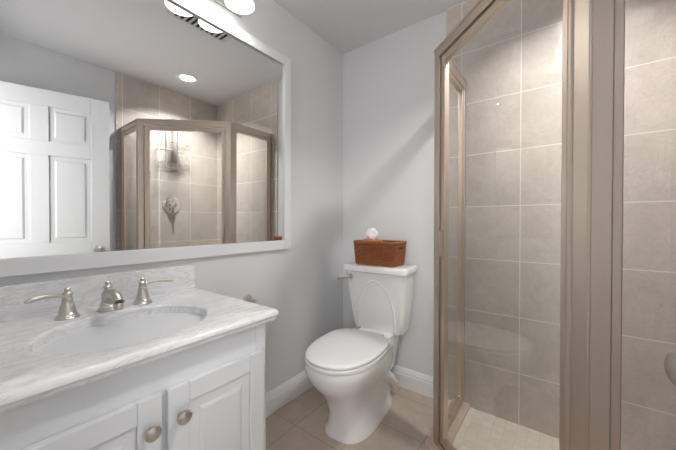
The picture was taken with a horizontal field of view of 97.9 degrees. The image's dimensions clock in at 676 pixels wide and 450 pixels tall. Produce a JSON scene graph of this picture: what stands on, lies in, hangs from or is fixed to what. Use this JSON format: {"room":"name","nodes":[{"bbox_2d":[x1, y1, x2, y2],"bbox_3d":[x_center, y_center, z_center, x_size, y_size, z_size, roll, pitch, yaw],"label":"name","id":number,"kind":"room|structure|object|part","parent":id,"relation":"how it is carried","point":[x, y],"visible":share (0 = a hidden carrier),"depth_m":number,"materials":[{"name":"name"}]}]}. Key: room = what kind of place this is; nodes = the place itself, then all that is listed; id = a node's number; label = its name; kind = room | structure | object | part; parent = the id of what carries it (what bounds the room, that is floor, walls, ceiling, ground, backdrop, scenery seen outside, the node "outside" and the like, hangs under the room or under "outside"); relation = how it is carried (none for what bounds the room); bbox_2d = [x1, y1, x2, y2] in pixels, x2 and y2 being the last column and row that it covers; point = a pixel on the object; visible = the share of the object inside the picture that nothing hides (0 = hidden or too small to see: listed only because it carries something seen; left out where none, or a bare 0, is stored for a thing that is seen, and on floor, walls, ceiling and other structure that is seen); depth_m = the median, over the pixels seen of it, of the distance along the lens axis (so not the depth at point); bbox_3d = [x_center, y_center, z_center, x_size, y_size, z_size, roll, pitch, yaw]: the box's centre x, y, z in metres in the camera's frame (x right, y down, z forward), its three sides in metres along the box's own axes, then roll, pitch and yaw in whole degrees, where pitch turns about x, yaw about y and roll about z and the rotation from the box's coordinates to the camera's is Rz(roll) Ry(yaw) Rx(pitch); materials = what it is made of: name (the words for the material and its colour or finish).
{"room":"bathroom","nodes":[
{"label":"bathroom","id":0,"kind":"room"},
{"bbox_2d":[0,0,342,392],"bbox_3d":[-0.755,-0.106,1.369,0.100,2.470,2.713,0,1,37],"label":"wall","id":1,"kind":"structure","parent":0,"point":[298,285],"depth_m":1.95,"materials":[{"name":"paint"}]},
{"bbox_2d":[0,0,290,276],"bbox_3d":[-0.687,-0.438,1.346,0.022,1.185,1.279,1,1,37],"label":"mirror","id":2,"kind":"object","parent":1,"relation":"attached to","point":[139,131],"visible":0.96,"depth_m":1.18,"materials":[{"name":"white mirror"}]},
{"bbox_2d":[214,0,254,17],"bbox_3d":[-0.647,-1.153,1.242,0.208,0.186,0.692,0,1,37],"label":"sconce","id":3,"kind":"object","parent":1,"relation":"attached to","point":[239,8],"visible":1,"depth_m":1.47,"materials":[{"name":"white glass"}]},
{"bbox_3d":[-0.665,-1.177,1.255,0.164,0.139,0.692,0,1,37],"label":"plate","id":4,"kind":"part","parent":3,"relation":"part of","materials":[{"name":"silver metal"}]},
{"bbox_2d":[243,294,255,302],"bbox_3d":[-0.467,0.424,1.602,0.084,0.083,0.056,0,1,37],"label":"towel hook","id":5,"kind":"object","parent":1,"relation":"attached to","point":[248,297],"visible":0.77,"depth_m":1.61,"materials":[{"name":"silver metal"}]},
{"bbox_2d":[265,371,312,416],"bbox_3d":[-0.321,1.056,1.861,0.014,0.135,1.223,0,1,37],"label":"baseboard","id":6,"kind":"structure","parent":1,"relation":"attached to","point":[282,394],"depth_m":1.85,"materials":[{"name":"white wood"}]},
{"bbox_2d":[266,386,432,449],"bbox_3d":[0.020,1.160,0.796,2.044,0.050,2.713,0,1,37],"label":"floor","id":7,"kind":"structure","parent":0,"point":[299,422],"depth_m":1.65,"materials":[{"name":"tile"}]},
{"bbox_2d":[0,264,278,449],"bbox_3d":[-0.648,0.661,0.930,0.605,0.946,0.714,0,1,37],"label":"bathroom vanity","id":8,"kind":"object","parent":7,"relation":"on","point":[169,358],"visible":1,"depth_m":0.83,"materials":[{"name":"painted wood"},{"name":"marble"},{"name":"brushed nickel"}]},
{"bbox_2d":[24,277,173,320],"bbox_3d":[-0.764,0.245,0.997,0.152,0.101,0.410,0,1,37],"label":"faucet","id":9,"kind":"object","parent":8,"relation":"on","point":[112,304],"depth_m":1.00,"materials":[{"name":"silver metal"}]},
{"bbox_2d":[304,261,416,443],"bbox_3d":[0.108,0.695,1.751,0.470,0.860,0.828,0,1,37],"label":"toilet","id":10,"kind":"object","parent":7,"relation":"on","point":[351,376],"visible":1,"depth_m":1.63,"materials":[{"name":"white ceramic"}]},
{"bbox_3d":[0.048,0.347,1.980,0.093,0.035,0.056,0,1,37],"label":"lever","id":11,"kind":"part","parent":10,"relation":"part of","materials":[{"name":"silver metal"}]},
{"bbox_3d":[0.050,0.672,1.612,0.396,0.046,0.536,0,1,37],"label":"seat","id":12,"kind":"part","parent":10,"relation":"part of","materials":[{"name":"white plastic"}]},
{"bbox_2d":[353,228,406,266],"bbox_3d":[0.278,0.140,1.965,0.324,0.243,0.190,0,1,37],"label":"basket","id":13,"kind":"object","parent":10,"relation":"on","point":[371,250],"visible":1,"depth_m":1.90,"materials":[{"name":"wicker"}]},
{"bbox_2d":[426,0,675,449],"bbox_3d":[0.814,0.041,1.139,0.986,2.181,0.970,0,1,37],"label":"shower","id":14,"kind":"object","parent":7,"relation":"on","point":[593,76],"visible":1,"depth_m":0.77,"materials":[{"name":"glass"}]},
{"bbox_2d":[274,0,467,53],"bbox_3d":[0.020,-1.364,0.769,2.044,0.060,2.713,0,1,37],"label":"ceiling","id":15,"kind":"structure","parent":0,"point":[343,26],"depth_m":1.89,"materials":[{"name":"paint"}]},
{"bbox_2d":[343,11,445,376],"bbox_3d":[0.808,-0.111,1.825,1.844,2.470,0.100,0,1,37],"label":"wall","id":16,"kind":"structure","parent":0,"point":[388,137],"depth_m":2.05,"materials":[{"name":"paint"}]},
{"bbox_2d":[390,364,432,397],"bbox_3d":[0.363,1.054,2.102,0.785,0.135,0.014,0,1,37],"label":"baseboard","id":17,"kind":"structure","parent":16,"relation":"attached to","point":[416,382],"depth_m":1.98,"materials":[{"name":"white wood"}]},
{"bbox_2d":[446,0,675,449],"bbox_3d":[1.094,-0.107,1.540,1.043,2.470,0.008,0,1,37],"label":"wall tile","id":18,"kind":"structure","parent":16,"relation":"attached to","point":[456,14],"depth_m":1.55,"materials":[{"name":"beige tile"}]},
{"bbox_3d":[0.012,0.052,-0.015,0.890,2.185,0.019,0,1,37],"label":"door frame","id":19,"kind":"structure","parent":0,"visible":0},
{"bbox_3d":[0.502,0.086,0.132,0.251,2.088,0.786,0,1,37],"label":"door","id":20,"kind":"structure","parent":19,"relation":"attached to","visible":0},
{"bbox_2d":[664,352,675,385],"bbox_3d":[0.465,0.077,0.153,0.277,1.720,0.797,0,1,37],"label":"door knob","id":21,"kind":"object","parent":20,"relation":"attached to","point":[670,364],"visible":1,"depth_m":0.48,"materials":[{"name":"silver metal"}]}
]}

